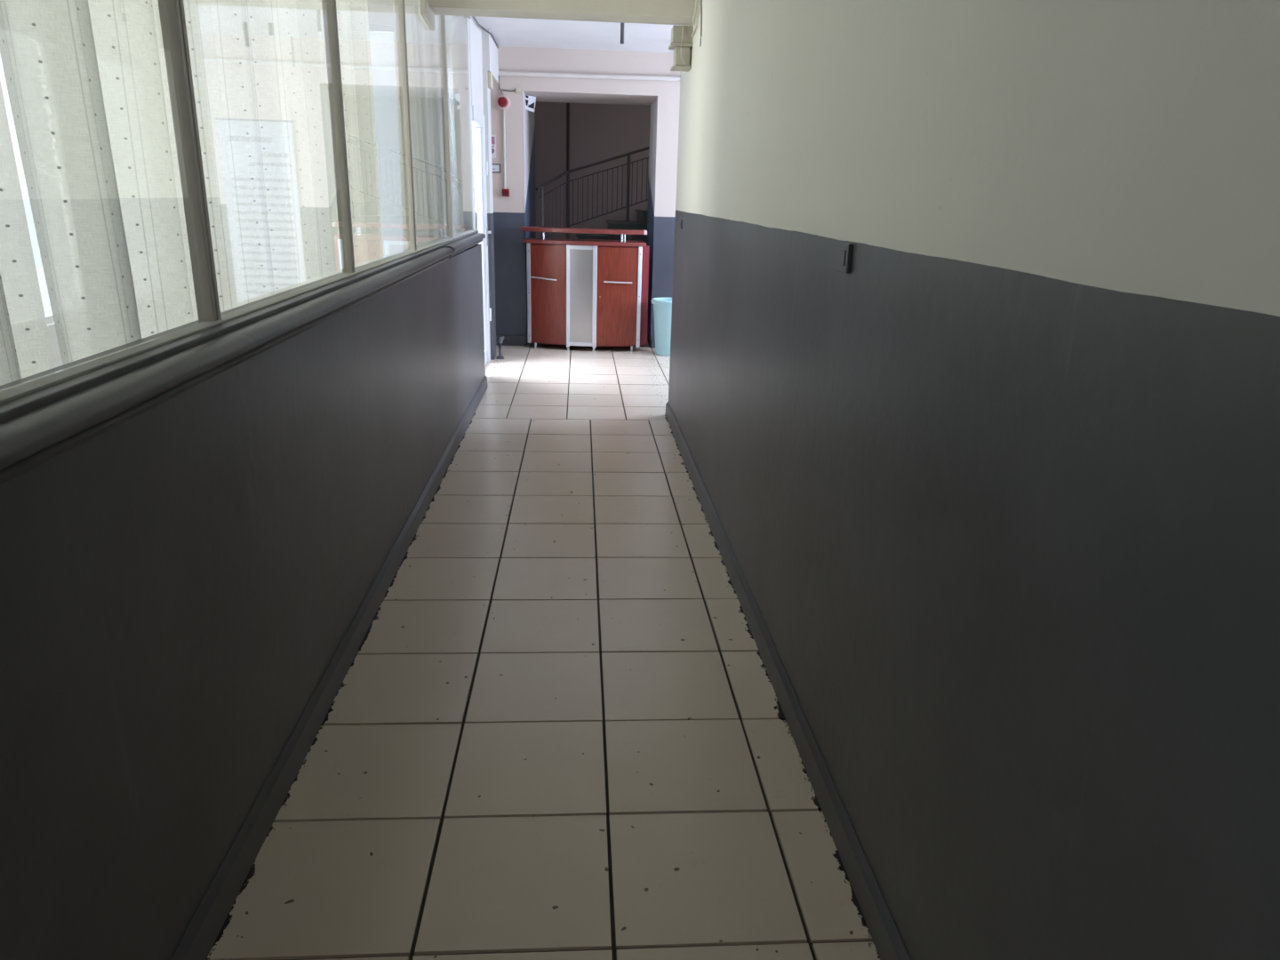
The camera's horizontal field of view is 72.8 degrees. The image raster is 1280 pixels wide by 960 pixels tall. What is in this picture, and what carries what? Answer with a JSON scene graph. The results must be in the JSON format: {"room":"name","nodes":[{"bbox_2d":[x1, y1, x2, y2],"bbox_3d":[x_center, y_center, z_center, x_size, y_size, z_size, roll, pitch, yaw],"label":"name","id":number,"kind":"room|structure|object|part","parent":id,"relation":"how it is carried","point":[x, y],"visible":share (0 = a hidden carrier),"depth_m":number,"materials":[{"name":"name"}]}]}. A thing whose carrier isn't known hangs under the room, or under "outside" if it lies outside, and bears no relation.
{"room":"corridor","nodes":[
{"label":"corridor","id":0,"kind":"room"},
{"bbox_2d":[47,322,63,367],"bbox_3d":[-3.257,-0.934,2.709,0.120,2.800,8.200,0,18,-4],"label":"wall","id":1,"kind":"structure","parent":0,"point":[52,331],"depth_m":4.99,"materials":[{"name":"paint"}]},
{"bbox_2d":[45,313,54,324],"bbox_3d":[-3.312,-1.266,3.567,0.048,1.576,5.640,0,18,-4],"label":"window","id":2,"kind":"structure","parent":1,"relation":"in","point":[49,318],"depth_m":5.00,"materials":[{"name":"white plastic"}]},
{"bbox_2d":[0,243,485,959],"bbox_3d":[-0.922,0.382,1.610,0.136,1.096,11.400,0,18,-4],"label":"wall","id":3,"kind":"structure","parent":0,"point":[180,582],"depth_m":1.64,"materials":[{"name":"grey paint"}]},
{"bbox_2d":[0,247,453,483],"bbox_3d":[-0.774,0.188,0.451,0.068,0.120,9.300,0,18,-4],"label":"handrail","id":4,"kind":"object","parent":3,"relation":"attached to","point":[28,440],"depth_m":1.49,"materials":[{"name":"grey paint"}]},
{"bbox_2d":[0,0,476,404],"bbox_3d":[-0.938,-0.953,1.177,0.114,1.700,11.400,0,18,-4],"label":"window","id":5,"kind":"structure","parent":3,"relation":"in","point":[172,13],"depth_m":2.51,"materials":[{"name":"glass"}]},
{"bbox_2d":[0,80,55,385],"bbox_3d":[-0.961,-0.523,0.186,0.135,1.592,2.449,0,18,-4],"label":"window pane","id":6,"kind":"object","parent":5,"relation":"hanging from","point":[25,344],"visible":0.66,"depth_m":1.49,"materials":[{"name":"glass"}]},
{"bbox_2d":[0,0,244,364],"bbox_3d":[-1.078,-1.034,1.765,0.152,1.592,0.878,0,18,-4],"label":"window pane","id":7,"kind":"object","parent":5,"relation":"hanging from","point":[86,81],"visible":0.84,"depth_m":1.69,"materials":[{"name":"glass"}]},
{"bbox_2d":[209,0,383,304],"bbox_3d":[-1.171,-1.453,3.059,0.160,1.592,1.853,0,18,-4],"label":"window pane","id":8,"kind":"object","parent":5,"relation":"hanging from","point":[271,55],"visible":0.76,"depth_m":2.78,"materials":[{"name":"glass"}]},
{"bbox_2d":[392,0,460,251],"bbox_3d":[-1.327,-2.251,5.527,0.104,1.592,2.160,0,18,-4],"label":"window pane","id":9,"kind":"object","parent":5,"relation":"hanging from","point":[422,44],"visible":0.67,"depth_m":5.26,"materials":[{"name":"glass"}]},
{"bbox_3d":[-1.241,-2.456,5.968,0.005,1.524,1.196,0,18,-4],"label":"pane","id":10,"kind":"part","parent":5,"relation":"part of","materials":[{"name":"clear glass"}]},
{"bbox_3d":[-1.315,-2.646,6.577,0.080,1.532,0.056,0,18,-4],"label":"post","id":11,"kind":"part","parent":5,"relation":"part of","materials":[{"name":"white plastic"}]},
{"bbox_2d":[0,230,478,423],"bbox_3d":[-0.926,-0.151,1.437,0.104,0.130,11.400,0,18,-4],"label":"ledge","id":12,"kind":"object","parent":3,"relation":"on","point":[10,410],"visible":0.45,"depth_m":1.65,"materials":[{"name":"grey paint"}]},
{"bbox_2d":[170,376,487,959],"bbox_3d":[-0.846,0.919,1.585,0.018,0.094,11.012,0,18,-4],"label":"baseboard","id":13,"kind":"structure","parent":3,"relation":"attached to","point":[202,932],"depth_m":2.23,"materials":[{"name":"grey paint"}]},
{"bbox_2d":[442,232,485,256],"bbox_3d":[-1.135,-1.552,5.701,0.068,0.073,1.696,0,18,-4],"label":"trim","id":14,"kind":"structure","parent":3,"relation":"attached to","point":[460,245],"depth_m":5.49,"materials":[{"name":"grey paint"}]},
{"bbox_2d":[367,0,463,232],"bbox_3d":[-2.450,-2.201,6.719,2.280,2.800,0.088,0,18,-4],"label":"wall","id":15,"kind":"structure","parent":0,"point":[380,12],"depth_m":6.45,"materials":[{"name":"paint"}]},
{"bbox_2d":[368,24,394,32],"bbox_3d":[-2.023,-2.463,6.659,1.040,1.840,0.040,0,18,-4],"label":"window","id":16,"kind":"structure","parent":15,"relation":"in","point":[372,28],"depth_m":6.37,"materials":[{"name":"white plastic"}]},
{"bbox_2d":[468,16,483,114],"bbox_3d":[-1.312,-3.272,6.851,0.052,0.660,0.848,0,18,-4],"label":"wall","id":17,"kind":"structure","parent":0,"point":[475,30],"depth_m":6.80,"materials":[{"name":"white paint"}]},
{"bbox_2d":[471,105,491,366],"bbox_3d":[-1.327,-1.967,7.268,0.112,2.080,0.840,0,18,-4],"label":"door","id":18,"kind":"structure","parent":17,"relation":"in","point":[480,166],"depth_m":7.38,"materials":[{"name":"white plastic"}]},
{"bbox_3d":[-1.349,-1.955,7.211,0.006,1.852,0.568,0,18,-4],"label":"pane","id":19,"kind":"part","parent":18,"relation":"part of","materials":[{"name":"clear glass"}]},
{"bbox_3d":[-1.313,-2.123,7.560,0.044,0.160,0.048,0,18,-4],"label":"handle","id":20,"kind":"part","parent":18,"relation":"part of","materials":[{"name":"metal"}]},
{"bbox_2d":[482,68,496,359],"bbox_3d":[-1.438,-2.307,7.730,0.240,2.440,0.260,0,18,-4],"label":"wall pier","id":21,"kind":"object","parent":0,"point":[486,92],"visible":0.29,"depth_m":7.64,"materials":[{"name":"paint"}]},
{"bbox_2d":[488,71,493,89],"bbox_3d":[-1.274,-3.405,7.411,0.030,0.124,0.212,0,18,-4],"label":"junction box","id":22,"kind":"object","parent":21,"relation":"attached to","point":[490,74],"visible":1,"depth_m":7.32,"materials":[{"name":"beige plastic"}]},
{"bbox_2d":[481,28,498,83],"bbox_3d":[-1.408,-3.696,7.592,0.264,0.312,0.832,0,18,-4],"label":"wall","id":23,"kind":"structure","parent":0,"point":[489,47],"depth_m":7.27,"materials":[{"name":"white paint"}]},
{"bbox_2d":[528,111,535,238],"bbox_3d":[-1.296,-3.635,9.975,0.144,3.600,1.800,0,18,-4],"label":"wall","id":24,"kind":"structure","parent":0,"point":[532,124],"depth_m":9.75,"materials":[{"name":"paint"}]},
{"bbox_2d":[522,90,530,344],"bbox_3d":[-1.150,-2.632,8.876,0.005,2.372,0.922,0,18,-4],"label":"trim","id":25,"kind":"structure","parent":24,"relation":"attached to","point":[525,113],"depth_m":8.65,"materials":[{"name":"paint"}]},
{"bbox_2d":[206,341,879,959],"bbox_3d":[0.917,0.315,3.969,4.320,0.121,15.680,0,18,-4],"label":"floor","id":26,"kind":"structure","parent":0,"point":[558,729],"depth_m":2.38,"materials":[{"name":"tile"}]},
{"bbox_2d":[496,335,503,359],"bbox_3d":[-1.293,-1.228,8.041,0.070,0.204,0.118,0,18,-4],"label":"pipe","id":27,"kind":"object","parent":26,"relation":"on","point":[501,338],"visible":1,"depth_m":8.02,"materials":[{"name":"grey metal"}]},
{"bbox_2d":[520,225,649,351],"bbox_3d":[-0.538,-1.879,8.570,1.240,1.160,0.509,0,18,-4],"label":"reception desk","id":28,"kind":"object","parent":26,"relation":"on","point":[587,292],"depth_m":8.42,"materials":[{"name":"red laminate"}]},
{"bbox_3d":[-0.921,-1.947,8.394,0.266,0.034,0.045,7,19,16],"label":"door handle","id":29,"kind":"part","parent":28,"relation":"part of","materials":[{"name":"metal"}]},
{"bbox_3d":[-0.894,-1.804,8.461,0.366,0.936,0.022,6,18,14],"label":"door","id":30,"kind":"part","parent":28,"relation":"part of","materials":[{"name":"brown wood"}]},
{"bbox_3d":[-0.582,-1.337,8.546,0.224,0.036,0.022,3,18,3],"label":"panel trim","id":31,"kind":"part","parent":28,"relation":"part of","materials":[{"name":"metal"}]},
{"bbox_3d":[-0.569,-1.776,8.408,0.224,0.884,0.015,3,18,3],"label":"perforated panel","id":32,"kind":"part","parent":28,"relation":"part of","materials":[{"name":"metal"}]},
{"bbox_3d":[-0.556,-2.212,8.264,0.224,0.036,0.022,3,18,3],"label":"panel trim","id":33,"kind":"part","parent":28,"relation":"part of","materials":[{"name":"metal"}]},
{"bbox_2d":[520,225,644,234],"bbox_3d":[-0.561,-2.398,8.351,1.213,0.040,0.359,3,18,3],"label":"shelf","id":34,"kind":"object","parent":28,"relation":"attached to","point":[543,229],"depth_m":8.21,"materials":[{"name":"brown wood"}]},
{"bbox_2d":[523,237,646,246],"bbox_3d":[-0.540,-2.312,8.443,1.172,0.036,0.484,0,18,-4],"label":"countertop","id":35,"kind":"structure","parent":28,"relation":"on","point":[552,241],"depth_m":8.27,"materials":[{"name":"brown wood"}]},
{"bbox_3d":[-0.222,-1.774,8.429,0.393,0.936,0.026,-1,18,-9],"label":"door","id":36,"kind":"part","parent":28,"relation":"part of","materials":[{"name":"brown wood"}]},
{"bbox_3d":[-0.213,-1.902,8.355,0.278,0.026,0.045,-1,18,-10],"label":"door handle","id":37,"kind":"part","parent":28,"relation":"part of","materials":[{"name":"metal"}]},
{"bbox_2d":[576,208,647,241],"bbox_3d":[0.100,-2.640,10.066,2.650,1.728,1.140,0,18,-4],"label":"staircase","id":38,"kind":"structure","parent":26,"relation":"on","point":[641,223],"depth_m":9.45,"materials":[{"name":"stone"}]},
{"bbox_2d":[536,146,649,239],"bbox_3d":[-0.192,-3.153,9.753,2.053,1.598,0.426,-4,19,-17],"label":"stair railing","id":39,"kind":"object","parent":38,"relation":"on","point":[567,172],"visible":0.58,"depth_m":9.71,"materials":[{"name":"metal"}]},
{"bbox_3d":[-1.065,-2.721,9.461,0.040,0.907,0.038,0,18,-4],"label":"post","id":40,"kind":"part","parent":39,"relation":"part of","materials":[{"name":"black metal"}]},
{"bbox_3d":[-0.811,-3.055,9.795,0.036,0.792,0.034,0,18,-4],"label":"post","id":41,"kind":"part","parent":39,"relation":"part of","materials":[{"name":"metal"}]},
{"bbox_3d":[-0.179,-3.563,9.621,2.053,0.736,0.417,-4,19,-17],"label":"handrail","id":42,"kind":"part","parent":39,"relation":"part of","materials":[{"name":"metal"}]},
{"bbox_3d":[-0.165,-3.477,9.656,2.015,0.704,0.387,-4,19,-16],"label":"rail","id":43,"kind":"part","parent":39,"relation":"part of","materials":[{"name":"metal"}]},
{"bbox_3d":[-0.164,-3.074,9.783,1.987,0.710,0.407,-4,19,-17],"label":"rail","id":44,"kind":"part","parent":39,"relation":"part of","materials":[{"name":"metal"}]},
{"bbox_3d":[-0.133,-3.275,9.771,0.036,0.736,0.034,0,18,-4],"label":"post","id":45,"kind":"part","parent":39,"relation":"part of","materials":[{"name":"metal"}]},
{"bbox_2d":[651,297,671,356],"bbox_3d":[0.278,-1.490,8.460,0.352,0.532,0.352,0,18,-4],"label":"waste bin","id":46,"kind":"object","parent":26,"relation":"on","point":[662,307],"visible":0.56,"depth_m":8.35,"materials":[{"name":"blue plastic"}]},
{"bbox_2d":[474,16,681,53],"bbox_3d":[0.928,-3.490,6.488,4.388,0.100,3.600,0,18,-4],"label":"ceiling","id":47,"kind":"structure","parent":0,"point":[516,32],"depth_m":7.28,"materials":[{"name":"paint"}]},
{"bbox_2d":[472,16,499,48],"bbox_3d":[-1.255,-3.670,7.122,0.042,0.036,1.681,1,18,-2],"label":"cable","id":48,"kind":"object","parent":47,"relation":"attached to","point":[476,20],"visible":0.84,"depth_m":7.03,"materials":[{"name":"plastic"}]},
{"bbox_2d":[620,23,624,44],"bbox_3d":[-0.137,-3.462,6.718,0.030,0.160,0.030,0,18,-4],"label":"rod","id":49,"kind":"object","parent":47,"relation":"hanging from","point":[621,24],"visible":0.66,"depth_m":6.71,"materials":[{"name":"metal"}]},
{"bbox_2d":[490,46,680,347],"bbox_3d":[0.655,-2.825,8.938,4.580,2.800,0.920,0,18,-4],"label":"wall","id":50,"kind":"structure","parent":0,"point":[508,212],"depth_m":8.26,"materials":[{"name":"paint"}]},
{"bbox_2d":[491,135,495,158],"bbox_3d":[-1.405,-3.150,8.204,0.084,0.204,0.006,0,18,-4],"label":"notice","id":51,"kind":"object","parent":50,"relation":"attached to","point":[493,137],"visible":0.44,"depth_m":8.21,"materials":[{"name":"white paper"}]},
{"bbox_2d":[491,136,495,147],"bbox_3d":[-1.403,-3.188,8.189,0.068,0.092,0.002,0,18,-4],"label":"print","id":52,"kind":"object","parent":51,"relation":"on","point":[492,138],"depth_m":8.19},
{"bbox_2d":[492,163,500,173],"bbox_3d":[-1.385,-2.965,8.262,0.118,0.080,0.012,0,18,-4],"label":"picture frame","id":53,"kind":"object","parent":50,"relation":"attached to","point":[496,167],"visible":0.6,"depth_m":8.26,"materials":[{"name":"white paper"}]},
{"bbox_2d":[496,94,510,110],"bbox_3d":[-1.274,-3.505,8.058,0.132,0.132,0.082,0,18,-4],"label":"fire alarm","id":54,"kind":"object","parent":50,"relation":"attached to","point":[502,101],"visible":1,"depth_m":8.06,"materials":[{"name":"red plastic"}]},
{"bbox_2d":[502,109,505,188],"bbox_3d":[-1.282,-3.122,8.212,0.024,0.696,0.021,0,18,-4],"label":"cable conduit","id":55,"kind":"object","parent":50,"relation":"attached to","point":[503,110],"visible":1,"depth_m":8.21,"materials":[{"name":"white plastic"}]},
{"bbox_2d":[502,188,509,196],"bbox_3d":[-1.287,-2.752,8.323,0.068,0.068,0.040,0,18,-4],"label":"button","id":56,"kind":"object","parent":50,"relation":"attached to","point":[505,192],"visible":1,"depth_m":8.30,"materials":[{"name":"red plastic"}]},
{"bbox_2d":[498,75,515,94],"bbox_3d":[-1.214,-3.647,8.047,0.189,0.170,0.016,0,18,-4],"label":"cable","id":57,"kind":"object","parent":50,"relation":"attached to","point":[499,76],"visible":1,"depth_m":8.06,"materials":[{"name":"plastic"}]},
{"bbox_2d":[525,95,535,112],"bbox_3d":[-1.060,-3.649,8.425,0.028,0.140,0.220,7,19,17],"label":"arrow sign","id":58,"kind":"object","parent":50,"relation":"attached to","point":[530,100],"visible":1,"depth_m":8.41,"materials":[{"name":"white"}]},
{"bbox_2d":[496,335,655,348],"bbox_3d":[0.549,-1.397,8.898,4.380,0.100,0.020,0,18,-4],"label":"baseboard","id":59,"kind":"structure","parent":50,"relation":"attached to","point":[508,340],"depth_m":8.76,"materials":[{"name":"grey paint"}]},
{"bbox_2d":[497,71,680,80],"bbox_3d":[0.729,-3.746,8.136,4.076,0.072,0.040,0,18,-4],"label":"pipe","id":60,"kind":"object","parent":50,"relation":"attached to","point":[500,73],"visible":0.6,"depth_m":8.04,"materials":[{"name":"beige paint"}]},
{"bbox_2d":[646,96,658,347],"bbox_3d":[0.110,-2.625,8.965,0.005,2.372,0.922,0,18,-4],"label":"trim","id":61,"kind":"structure","parent":50,"relation":"attached to","point":[653,120],"depth_m":8.83,"materials":[{"name":"paint"}]},
{"bbox_2d":[534,101,650,242],"bbox_3d":[0.311,-3.760,10.508,3.136,3.600,0.120,0,18,-4],"label":"wall","id":62,"kind":"structure","parent":0,"point":[598,132],"depth_m":10.36,"materials":[{"name":"paint"}]},
{"bbox_2d":[566,102,569,170],"bbox_3d":[-0.859,-3.578,10.360,0.036,2.080,0.036,0,18,-4],"label":"riser pipe","id":63,"kind":"object","parent":62,"relation":"attached to","point":[567,103],"visible":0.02,"depth_m":10.20,"materials":[{"name":"black metal"}]},
{"bbox_2d":[668,0,1279,959],"bbox_3d":[0.662,-0.232,0.877,0.192,2.800,10.180,0,18,-4],"label":"wall","id":64,"kind":"structure","parent":0,"point":[995,495],"depth_m":1.26,"materials":[{"name":"paint"}]},
{"bbox_2d":[678,219,682,228],"bbox_3d":[0.249,-1.589,5.392,0.010,0.052,0.160,0,18,-4],"label":"wall socket","id":65,"kind":"object","parent":64,"relation":"attached to","point":[680,221],"visible":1,"depth_m":5.35,"materials":[{"name":"grey paint"}]},
{"bbox_2d":[668,24,693,71],"bbox_3d":[0.229,-2.457,4.948,0.124,0.218,0.156,0,18,-4],"label":"box","id":66,"kind":"object","parent":64,"relation":"attached to","point":[681,43],"visible":1,"depth_m":4.90,"materials":[{"name":"beige plastic"}]},
{"bbox_2d":[691,0,697,36],"bbox_3d":[0.299,-2.616,4.686,0.026,0.374,0.198,2,18,2],"label":"loose cable","id":67,"kind":"object","parent":64,"relation":"hanging from","point":[696,2],"visible":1,"depth_m":4.63,"materials":[{"name":"white plastic"}]},
{"bbox_2d":[694,0,700,26],"bbox_3d":[0.306,-2.587,4.566,0.014,0.357,0.063,-3,18,-13],"label":"loose cable","id":68,"kind":"object","parent":64,"relation":"attached to","point":[699,3],"visible":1,"depth_m":4.58,"materials":[{"name":"white plastic"}]},
{"bbox_2d":[700,0,702,37],"bbox_3d":[0.319,-2.520,4.485,0.008,0.433,0.086,0,18,-4],"label":"loose cable","id":69,"kind":"object","parent":64,"relation":"attached to","point":[700,0],"visible":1,"depth_m":4.51,"materials":[{"name":"metal"}]},
{"bbox_2d":[664,401,910,959],"bbox_3d":[0.520,1.056,1.280,0.018,0.094,10.172,0,18,-4],"label":"baseboard","id":70,"kind":"structure","parent":64,"relation":"attached to","point":[888,942],"depth_m":2.27,"materials":[{"name":"grey paint"}]},
{"bbox_2d":[834,241,853,273],"bbox_3d":[0.478,-0.523,2.041,0.014,0.067,0.096,0,18,-4],"label":"wall socket","id":71,"kind":"object","parent":64,"relation":"attached to","point":[844,257],"visible":1,"depth_m":2.02,"materials":[{"name":"grey paint"}]},
{"bbox_3d":[-1.207,-1.795,0.865,3.940,0.080,11.600,0,18,-4],"label":"ceiling","id":72,"kind":"structure","parent":0,"visible":0},
{"bbox_2d":[426,0,698,25],"bbox_3d":[-0.412,-2.720,4.648,1.448,0.432,0.208,0,18,-4],"label":"beam","id":73,"kind":"structure","parent":72,"relation":"attached to","point":[644,12],"depth_m":4.63,"materials":[{"name":"beige paint"}]},
{"bbox_2d":[419,0,435,30],"bbox_3d":[-1.127,-2.472,4.611,0.028,0.104,0.320,0,18,-4],"label":"block","id":74,"kind":"object","parent":73,"relation":"attached to","point":[427,13],"visible":1,"depth_m":4.56,"materials":[{"name":"beige paint"}]}
]}

